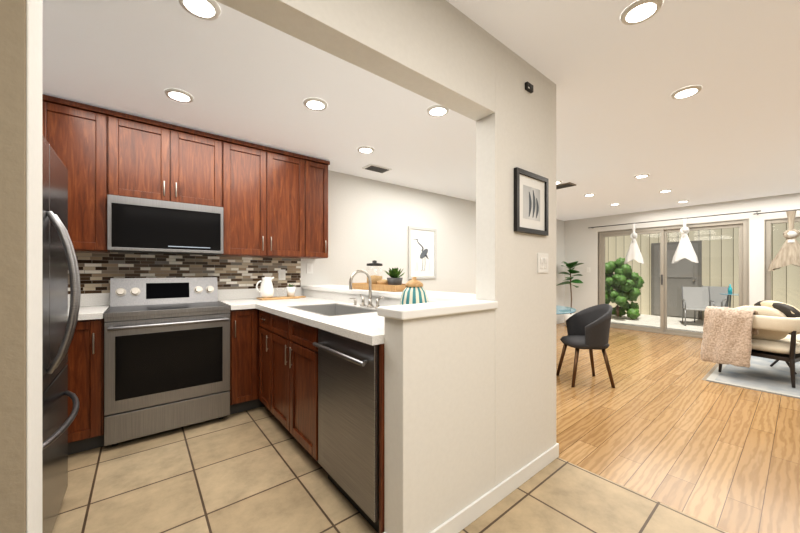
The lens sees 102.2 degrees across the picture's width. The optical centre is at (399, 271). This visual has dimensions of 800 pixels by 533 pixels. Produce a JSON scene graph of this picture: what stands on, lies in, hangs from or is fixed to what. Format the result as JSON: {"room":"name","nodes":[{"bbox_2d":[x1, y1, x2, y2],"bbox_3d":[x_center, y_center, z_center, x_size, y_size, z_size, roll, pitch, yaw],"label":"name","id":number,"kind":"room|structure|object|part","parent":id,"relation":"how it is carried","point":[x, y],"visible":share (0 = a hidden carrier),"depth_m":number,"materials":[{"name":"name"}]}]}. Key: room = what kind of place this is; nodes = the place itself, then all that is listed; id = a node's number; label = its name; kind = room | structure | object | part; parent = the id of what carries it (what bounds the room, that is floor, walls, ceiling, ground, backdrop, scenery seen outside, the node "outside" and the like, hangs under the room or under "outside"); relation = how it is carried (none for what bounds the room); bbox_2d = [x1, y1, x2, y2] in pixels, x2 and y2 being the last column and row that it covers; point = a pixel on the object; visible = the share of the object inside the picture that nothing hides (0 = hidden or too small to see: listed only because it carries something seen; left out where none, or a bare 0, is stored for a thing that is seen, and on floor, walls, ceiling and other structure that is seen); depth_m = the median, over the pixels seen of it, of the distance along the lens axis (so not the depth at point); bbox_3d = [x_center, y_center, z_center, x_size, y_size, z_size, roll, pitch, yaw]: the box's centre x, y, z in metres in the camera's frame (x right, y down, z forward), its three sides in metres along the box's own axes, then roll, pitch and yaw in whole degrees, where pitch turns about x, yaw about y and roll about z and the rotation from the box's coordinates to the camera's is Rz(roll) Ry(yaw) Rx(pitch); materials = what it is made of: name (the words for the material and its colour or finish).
{"room":"kitchen","nodes":[
{"label":"kitchen","id":0,"kind":"room"},
{"bbox_2d":[0,0,555,532],"bbox_3d":[-1.013,-0.010,0.549,5.110,2.420,0.125,0,0,-39],"label":"wall","id":1,"kind":"structure","parent":0,"point":[446,54],"depth_m":1.39,"materials":[{"name":"beige paint"}]},
{"bbox_2d":[377,297,496,319],"bbox_3d":[0.188,0.170,1.519,0.600,0.040,0.177,0,0,-39],"label":"countertop","id":2,"kind":"structure","parent":1,"relation":"on","point":[443,303],"depth_m":1.43,"materials":[{"name":"white stone"}]},
{"bbox_2d":[400,277,427,304],"bbox_3d":[0.073,0.146,1.656,0.144,0.245,0.144,0,0,-39],"label":"striped vase","id":3,"kind":"object","parent":2,"relation":"on","point":[414,292],"visible":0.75,"depth_m":1.61,"materials":[{"name":"teal ceramic"}]},
{"bbox_2d":[430,443,558,532],"bbox_3d":[0.518,1.157,1.694,1.314,0.085,0.015,0,0,-39],"label":"baseboard","id":4,"kind":"structure","parent":1,"relation":"attached to","point":[461,520],"depth_m":1.67,"materials":[{"name":"white"}]},
{"bbox_2d":[525,81,532,92],"bbox_3d":[0.751,-1.070,1.871,0.065,0.040,0.023,0,0,-39],"label":"sensor","id":5,"kind":"object","parent":1,"relation":"attached to","point":[528,87],"visible":1,"depth_m":1.86,"materials":[{"name":"black plastic"}]},
{"bbox_2d":[514,167,548,235],"bbox_3d":[0.772,-0.400,1.889,0.350,0.350,0.021,0,0,-39],"label":"framed picture","id":6,"kind":"object","parent":1,"relation":"attached to","point":[531,202],"visible":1,"depth_m":1.88,"materials":[{"name":"black plastic"}]},
{"bbox_2d":[538,253,547,272],"bbox_3d":[0.881,-0.055,1.984,0.125,0.120,0.010,0,0,-39],"label":"light switch","id":7,"kind":"object","parent":1,"relation":"attached to","point":[542,262],"visible":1,"depth_m":1.98,"materials":[{"name":"white plastic"}]},
{"bbox_2d":[52,406,727,532],"bbox_3d":[-0.722,1.260,0.029,5.310,0.120,6.550,0,0,-39],"label":"floor","id":8,"kind":"structure","parent":0,"point":[259,470],"depth_m":1.73,"materials":[{"name":"beige tile"}]},
{"bbox_2d":[42,134,80,532],"bbox_3d":[-1.752,0.315,1.157,0.860,1.730,0.900,0,0,-39],"label":"fridge","id":9,"kind":"object","parent":8,"relation":"on","point":[59,260],"visible":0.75,"depth_m":1.42,"materials":[{"name":"grey metal"}]},
{"bbox_2d":[66,318,104,454],"bbox_3d":[-2.371,0.756,2.250,0.493,0.888,0.618,0,0,-39],"label":"base cabinet","id":10,"kind":"object","parent":8,"relation":"on","point":[85,363],"depth_m":2.12,"materials":[{"name":"brown wood"}]},
{"bbox_2d":[68,293,109,319],"bbox_3d":[-2.523,0.240,2.108,0.906,0.140,0.648,0,0,-39],"label":"countertop","id":11,"kind":"structure","parent":10,"relation":"on","point":[92,305],"depth_m":2.53,"materials":[{"name":"white stone"}]},
{"bbox_2d":[104,277,229,446],"bbox_3d":[-1.842,0.625,2.595,0.754,1.150,0.687,0,0,-39],"label":"range","id":12,"kind":"object","parent":8,"relation":"on","point":[166,354],"visible":1,"depth_m":2.39,"materials":[{"name":"silver metal"}]},
{"bbox_2d":[229,309,249,414],"bbox_3d":[-1.501,0.756,2.949,0.213,0.888,0.618,0,0,-39],"label":"base cabinet","id":13,"kind":"object","parent":8,"relation":"on","point":[239,319],"depth_m":2.70,"materials":[{"name":"brown wood"}]},
{"bbox_2d":[218,289,251,309],"bbox_3d":[-1.511,0.240,2.920,0.160,0.140,0.650,0,0,-39],"label":"countertop","id":14,"kind":"structure","parent":13,"relation":"on","point":[237,299],"depth_m":3.15,"materials":[{"name":"white stone"}]},
{"bbox_2d":[250,309,317,414],"bbox_3d":[-0.865,0.756,2.814,0.698,0.888,0.430,0,0,-39],"label":"base cabinet","id":15,"kind":"object","parent":8,"relation":"on","point":[273,364],"depth_m":2.67,"materials":[{"name":"brown wood"}]},
{"bbox_2d":[248,287,383,345],"bbox_3d":[-0.621,0.320,2.504,0.706,0.300,2.416,0,0,-39],"label":"countertop","id":16,"kind":"structure","parent":15,"relation":"on","point":[362,324],"depth_m":2.10,"materials":[{"name":"white stone"}]},
{"bbox_2d":[256,296,305,299],"bbox_3d":[-1.188,0.262,3.289,0.471,0.015,0.185,0,0,-39],"label":"board","id":17,"kind":"object","parent":16,"relation":"on","point":[279,297],"visible":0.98,"depth_m":3.22,"materials":[{"name":"brown wood"}]},
{"bbox_2d":[256,277,273,297],"bbox_3d":[-1.330,0.150,3.185,0.175,0.207,0.132,0,0,-39],"label":"pitcher","id":18,"kind":"object","parent":17,"relation":"on","point":[266,289],"visible":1,"depth_m":3.15,"materials":[{"name":"white ceramic"}]},
{"bbox_2d":[286,284,294,296],"bbox_3d":[-1.131,0.186,3.346,0.092,0.134,0.094,0,0,-39],"label":"cup","id":19,"kind":"object","parent":17,"relation":"on","point":[290,289],"visible":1,"depth_m":3.31,"materials":[{"name":"white ceramic"}]},
{"bbox_2d":[349,269,383,308],"bbox_3d":[-0.310,0.124,2.442,0.209,0.286,0.388,0,0,-39],"label":"faucet","id":20,"kind":"object","parent":16,"relation":"on","point":[370,288],"visible":0.88,"depth_m":2.44,"materials":[{"name":"silver metal"}]},
{"bbox_2d":[274,329,383,471],"bbox_3d":[-0.479,0.841,2.374,0.648,0.718,0.790,0,0,-39],"label":"base cabinet","id":21,"kind":"object","parent":8,"relation":"on","point":[295,355],"depth_m":2.06,"materials":[{"name":"brown wood"}]},
{"bbox_2d":[313,329,378,532],"bbox_3d":[-0.075,0.758,1.794,0.644,0.884,0.572,0,0,-39],"label":"dishwasher","id":22,"kind":"object","parent":8,"relation":"on","point":[348,415],"visible":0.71,"depth_m":1.56,"materials":[{"name":"grey metal"}]},
{"bbox_2d":[303,289,494,532],"bbox_3d":[-0.496,0.695,2.520,0.745,1.010,2.550,0,0,-39],"label":"wall","id":23,"kind":"structure","parent":0,"point":[439,420],"depth_m":1.42,"materials":[{"name":"beige paint"}]},
{"bbox_2d":[302,285,497,307],"bbox_3d":[-0.163,0.170,2.772,0.380,0.040,2.570,0,0,-39],"label":"countertop","id":24,"kind":"structure","parent":23,"relation":"on","point":[431,295],"depth_m":2.49,"materials":[{"name":"white stone"}]},
{"bbox_2d":[352,260,405,291],"bbox_3d":[-0.143,0.022,2.747,0.260,0.253,0.660,0,0,-39],"label":"tray","id":25,"kind":"object","parent":24,"relation":"on","point":[393,283],"visible":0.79,"depth_m":2.61,"materials":[{"name":"brown wood"}]},
{"bbox_2d":[376,279,391,288],"bbox_3d":[-0.135,0.099,2.721,0.120,0.075,0.118,0,0,-39],"label":"bowl","id":26,"kind":"object","parent":25,"relation":"on","point":[383,282],"depth_m":2.67,"materials":[{"name":"brown wood"}]},
{"bbox_2d":[42,0,799,220],"bbox_3d":[1.612,-1.280,1.905,11.300,0.120,6.550,0,0,-39],"label":"ceiling","id":27,"kind":"structure","parent":0,"point":[730,131],"depth_m":2.18,"materials":[{"name":"paint"}]},
{"bbox_2d":[164,88,193,102],"bbox_3d":[-1.522,-1.213,2.228,0.170,0.012,0.170,0,0,-39],"label":"recessed light","id":28,"kind":"object","parent":27,"relation":"in","point":[178,95],"visible":0.96,"depth_m":2.21,"materials":[{"name":"white"}]},
{"bbox_2d":[178,0,220,19],"bbox_3d":[-0.914,-1.213,1.472,0.170,0.012,0.170,0,0,-39],"label":"recessed light","id":29,"kind":"object","parent":27,"relation":"in","point":[206,8],"visible":0.98,"depth_m":1.48,"materials":[{"name":"white"}]},
{"bbox_2d":[303,98,326,110],"bbox_3d":[-0.613,-1.213,2.343,0.170,0.012,0.170,0,0,-39],"label":"recessed light","id":30,"kind":"object","parent":27,"relation":"in","point":[314,103],"visible":0.96,"depth_m":2.33,"materials":[{"name":"white"}]},
{"bbox_2d":[357,146,373,153],"bbox_3d":[-0.341,-1.213,3.216,0.170,0.012,0.170,0,0,-39],"label":"recessed light","id":31,"kind":"object","parent":27,"relation":"in","point":[365,149],"visible":0.92,"depth_m":3.19,"materials":[{"name":"white"}]},
{"bbox_2d":[362,164,391,172],"bbox_3d":[-0.270,-1.212,3.799,0.300,0.015,0.180,0,0,-39],"label":"ceiling vent","id":32,"kind":"object","parent":27,"relation":"in","point":[375,168],"visible":1,"depth_m":3.77,"materials":[{"name":"white metal"}]},
{"bbox_2d":[427,105,448,116],"bbox_3d":[0.286,-1.213,2.437,0.170,0.012,0.170,0,0,-39],"label":"recessed light","id":33,"kind":"object","parent":27,"relation":"in","point":[437,110],"visible":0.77,"depth_m":2.42,"materials":[{"name":"white"}]},
{"bbox_2d":[556,182,575,188],"bbox_3d":[2.269,-1.211,4.583,0.200,0.017,0.360,0,0,-39],"label":"ceiling vent","id":34,"kind":"object","parent":27,"relation":"in","point":[564,185],"visible":0.62,"depth_m":4.50,"materials":[{"name":"beige metal"}]},
{"bbox_2d":[620,0,662,24],"bbox_3d":[1.124,-1.213,1.507,0.160,0.012,0.160,0,0,-39],"label":"recessed light","id":35,"kind":"object","parent":27,"relation":"in","point":[637,11],"visible":0.98,"depth_m":1.50,"materials":[{"name":"white"}]},
{"bbox_2d":[634,174,649,177],"bbox_3d":[3.062,-1.213,4.091,0.160,0.012,0.160,0,0,-39],"label":"recessed light","id":36,"kind":"object","parent":27,"relation":"in","point":[641,175],"visible":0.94,"depth_m":4.08,"materials":[{"name":"white"}]},
{"bbox_2d":[659,189,671,192],"bbox_3d":[3.983,-1.213,4.845,0.160,0.012,0.160,0,0,-39],"label":"recessed light","id":37,"kind":"object","parent":27,"relation":"in","point":[667,190],"visible":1,"depth_m":4.83,"materials":[{"name":"white"}]},
{"bbox_2d":[671,85,701,98],"bbox_3d":[1.938,-1.213,2.187,0.160,0.012,0.160,0,0,-39],"label":"recessed light","id":38,"kind":"object","parent":27,"relation":"in","point":[685,92],"visible":0.96,"depth_m":2.18,"materials":[{"name":"white"}]},
{"bbox_2d":[301,170,564,319],"bbox_3d":[0.378,-0.010,4.956,9.400,2.420,0.150,0,0,-39],"label":"wall","id":39,"kind":"structure","parent":0,"point":[370,220],"depth_m":4.47,"materials":[{"name":"white paint"}]},
{"bbox_2d":[42,94,49,143],"bbox_3d":[-2.746,-0.679,2.140,0.598,1.052,0.318,0,0,-39],"label":"upper cabinet","id":40,"kind":"object","parent":39,"relation":"attached to","point":[45,98],"depth_m":2.20,"materials":[{"name":"brown wood"}]},
{"bbox_2d":[50,96,121,252],"bbox_3d":[-2.415,-0.679,2.406,0.491,1.052,0.318,0,0,-39],"label":"upper cabinet","id":41,"kind":"object","parent":39,"relation":"attached to","point":[87,139],"depth_m":2.34,"materials":[{"name":"brown wood"}]},
{"bbox_2d":[122,113,225,209],"bbox_3d":[-1.975,-0.887,2.760,0.764,0.636,0.318,0,0,-39],"label":"upper cabinet","id":42,"kind":"object","parent":39,"relation":"attached to","point":[161,161],"depth_m":2.65,"materials":[{"name":"brown wood"}]},
{"bbox_2d":[107,195,222,254],"bbox_3d":[-1.957,-0.363,2.737,0.754,0.403,0.378,0,0,-39],"label":"over-the-range microwave","id":43,"kind":"object","parent":42,"relation":"attached to","point":[138,225],"visible":1,"depth_m":2.56,"materials":[{"name":"grey"}]},
{"bbox_2d":[68,252,300,293],"bbox_3d":[-2.100,0.069,2.861,2.508,0.462,0.008,0,0,-39],"label":"mosaic","id":44,"kind":"object","parent":39,"relation":"attached to","point":[97,271],"visible":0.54,"depth_m":2.95},
{"bbox_2d":[278,269,285,279],"bbox_3d":[-1.280,0.030,3.507,0.075,0.115,0.010,0,0,-39],"label":"outlet","id":45,"kind":"object","parent":44,"relation":"attached to","point":[281,274],"visible":1,"depth_m":3.50,"materials":[{"name":"white plastic"}]},
{"bbox_2d":[216,137,313,257],"bbox_3d":[-1.384,-0.679,3.235,0.879,1.052,0.318,0,0,-39],"label":"upper cabinet","id":46,"kind":"object","parent":39,"relation":"attached to","point":[273,202],"depth_m":3.12,"materials":[{"name":"brown wood"}]},
{"bbox_2d":[307,264,312,273],"bbox_3d":[-1.036,-0.040,3.715,0.075,0.115,0.010,0,0,-39],"label":"outlet","id":47,"kind":"object","parent":39,"relation":"attached to","point":[309,268],"visible":1,"depth_m":3.71,"materials":[{"name":"white plastic"}]},
{"bbox_2d":[306,158,329,258],"bbox_3d":[-1.004,-0.679,3.541,0.327,1.052,0.318,0,0,-39],"label":"upper cabinet","id":48,"kind":"object","parent":39,"relation":"attached to","point":[320,166],"depth_m":3.47,"materials":[{"name":"brown wood"}]},
{"bbox_2d":[408,226,436,278],"bbox_3d":[0.339,-0.280,4.812,0.560,0.760,0.038,0,0,-39],"label":"framed picture","id":49,"kind":"object","parent":39,"relation":"attached to","point":[422,253],"visible":1,"depth_m":4.81,"materials":[{"name":"grey paper"}]},
{"bbox_2d":[556,319,563,323],"bbox_3d":[1.468,1.157,5.725,6.335,0.085,0.015,0,0,-39],"label":"baseboard","id":50,"kind":"structure","parent":39,"relation":"attached to","point":[562,320],"depth_m":7.54,"materials":[{"name":"white"}]},
{"bbox_2d":[556,323,799,532],"bbox_3d":[3.681,1.260,3.569,5.990,0.120,6.550,0,0,-39],"label":"floor","id":51,"kind":"structure","parent":0,"point":[662,422],"depth_m":2.42,"materials":[{"name":"brown wood"}]},
{"bbox_2d":[556,305,575,313],"bbox_3d":[1.564,0.825,4.119,1.200,0.750,1.200,0,0,-39],"label":"glass table","id":52,"kind":"object","parent":51,"relation":"on","point":[563,310],"visible":0.08,"depth_m":3.78,"materials":[{"name":"blue"}]},
{"bbox_2d":[556,261,583,326],"bbox_3d":[3.792,0.479,7.149,0.587,1.442,0.502,0,0,-39],"label":"leaf plant","id":53,"kind":"object","parent":51,"relation":"on","point":[570,278],"visible":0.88,"depth_m":7.12,"materials":[{"name":"green plant"}]},
{"bbox_2d":[556,304,614,387],"bbox_3d":[2.043,0.782,3.549,0.486,0.868,0.511,0,0,3],"label":"dining chair","id":54,"kind":"object","parent":51,"relation":"on","point":[588,328],"visible":0.9,"depth_m":3.41,"materials":[{"name":"dark grey fabric"},{"name":"brown wood"}]},
{"bbox_2d":[701,356,799,398],"bbox_3d":[5.233,1.193,3.155,2.390,0.014,3.040,0,0,-39],"label":"rug","id":55,"kind":"object","parent":51,"relation":"on","point":[761,374],"visible":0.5,"depth_m":3.67,"materials":[{"name":"grey carpet"}]},
{"bbox_2d":[700,300,799,387],"bbox_3d":[4.074,0.747,3.688,0.794,0.871,0.773,0,0,-25],"label":"sofa","id":56,"kind":"object","parent":55,"relation":"on","point":[740,336],"visible":1,"depth_m":3.56,"materials":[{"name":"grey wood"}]},
{"bbox_2d":[700,306,759,367],"bbox_3d":[3.782,0.738,3.725,0.296,0.664,0.461,0,0,-25],"label":"throw","id":57,"kind":"object","parent":56,"relation":"on","point":[727,332],"depth_m":3.64,"materials":[{"name":"fur"}]},
{"bbox_3d":[4.159,0.891,3.679,0.588,0.584,0.606,0,0,-25],"label":"frame","id":58,"kind":"part","parent":56,"relation":"part of","materials":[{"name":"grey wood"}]},
{"bbox_3d":[4.181,0.825,3.689,0.600,0.132,0.600,0,0,-25],"label":"seat","id":59,"kind":"part","parent":56,"relation":"part of","materials":[{"name":"beige fabric"}]},
{"bbox_2d":[770,334,799,374],"bbox_3d":[4.741,0.966,3.838,0.380,0.433,0.400,0,0,16],"label":"coffee table","id":60,"kind":"object","parent":55,"relation":"on","point":[788,337],"visible":0.21,"depth_m":3.81,"materials":[{"name":"grey wood"}]},
{"bbox_2d":[565,193,799,312],"bbox_3d":[5.921,-0.010,5.370,0.160,2.420,6.150,0,0,-39],"label":"wall","id":61,"kind":"structure","parent":0,"point":[581,241],"depth_m":6.23,"materials":[{"name":"white paint"}]},
{"bbox_2d":[598,218,748,337],"bbox_3d":[5.139,0.154,6.301,0.114,2.092,2.284,0,0,-39],"label":"sliding door","id":62,"kind":"structure","parent":61,"relation":"in","point":[742,225],"depth_m":6.28,"materials":[{"name":"beige"}]},
{"bbox_2d":[588,210,760,227],"bbox_3d":[5.035,-0.980,6.217,0.158,0.017,2.560,0,0,-39],"label":"curtain rod","id":63,"kind":"object","parent":61,"relation":"attached to","point":[678,218],"visible":1,"depth_m":5.95,"materials":[{"name":"grey metal"}]},
{"bbox_2d":[624,224,643,263],"bbox_3d":[4.712,-0.565,6.508,0.141,0.810,0.354,0,0,-39],"label":"curtain","id":64,"kind":"object","parent":63,"relation":"hanging from","point":[633,252],"visible":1,"depth_m":6.48,"materials":[{"name":"grey"}]},
{"bbox_2d":[672,219,698,262],"bbox_3d":[5.200,-0.565,5.901,0.154,0.810,0.386,0,0,-39],"label":"curtain","id":65,"kind":"object","parent":63,"relation":"hanging from","point":[684,249],"visible":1,"depth_m":5.87,"materials":[{"name":"grey"}]},
{"bbox_2d":[753,209,799,214],"bbox_3d":[6.285,-0.940,4.662,0.158,0.017,1.590,0,0,-39],"label":"curtain rod","id":66,"kind":"object","parent":61,"relation":"attached to","point":[775,211],"visible":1,"depth_m":5.05,"materials":[{"name":"grey metal"}]},
{"bbox_2d":[768,210,799,270],"bbox_3d":[5.977,-0.475,4.934,0.193,0.910,0.482,0,0,-39],"label":"curtain","id":67,"kind":"object","parent":66,"relation":"hanging from","point":[788,253],"visible":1,"depth_m":4.92,"materials":[{"name":"beige fabric"}]},
{"bbox_2d":[764,217,799,306],"bbox_3d":[6.366,-0.026,4.754,0.140,1.652,1.332,0,0,-39],"label":"window","id":68,"kind":"structure","parent":61,"relation":"in","point":[767,257],"depth_m":5.22,"materials":[{"name":"beige"}]},
{"label":"outside","id":69,"kind":"structure","parent":0,"visible":0},
{"bbox_2d":[611,314,703,332],"bbox_3d":[7.387,1.265,6.580,3.640,0.070,13.000,0,0,-39],"label":"ground","id":70,"kind":"structure","parent":69,"point":[675,323],"depth_m":7.87,"materials":[{"name":"concrete"}]},
{"bbox_2d":[605,258,643,319],"bbox_3d":[5.700,0.421,8.449,0.945,1.594,1.007,0,0,-39],"label":"bush","id":71,"kind":"object","parent":70,"relation":"on","point":[615,284],"depth_m":8.25,"materials":[{"name":"green plant"}]},
{"bbox_2d":[682,286,714,325],"bbox_3d":[6.884,0.786,7.477,0.498,0.897,0.656,0,0,36],"label":"patio chair","id":72,"kind":"object","parent":70,"relation":"on","point":[688,299],"depth_m":7.64,"materials":[{"name":"grey fabric"}]},
{"bbox_2d":[605,222,799,318],"bbox_3d":[8.618,-0.385,7.571,0.120,3.230,13.000,0,0,-39],"label":"wall","id":73,"kind":"structure","parent":70,"relation":"on","point":[791,294],"depth_m":8.17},
{"bbox_2d":[651,240,701,318],"bbox_3d":[7.492,0.205,8.795,0.099,2.050,1.060,0,0,-39],"label":"door","id":74,"kind":"structure","parent":73,"relation":"attached to","point":[687,275],"depth_m":8.78,"materials":[{"name":"grey"}]},
{"bbox_2d":[694,286,728,321],"bbox_3d":[7.596,0.786,7.872,0.656,0.897,0.498,0,0,-34],"label":"patio chair","id":75,"kind":"object","parent":70,"relation":"on","point":[719,298],"depth_m":7.93,"materials":[{"name":"grey fabric"}]},
{"bbox_2d":[720,284,738,307],"bbox_3d":[7.498,0.752,7.113,0.660,0.957,0.660,0,0,-39],"label":"patio table","id":76,"kind":"object","parent":70,"relation":"on","point":[728,297],"depth_m":7.15,"materials":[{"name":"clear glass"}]}
]}

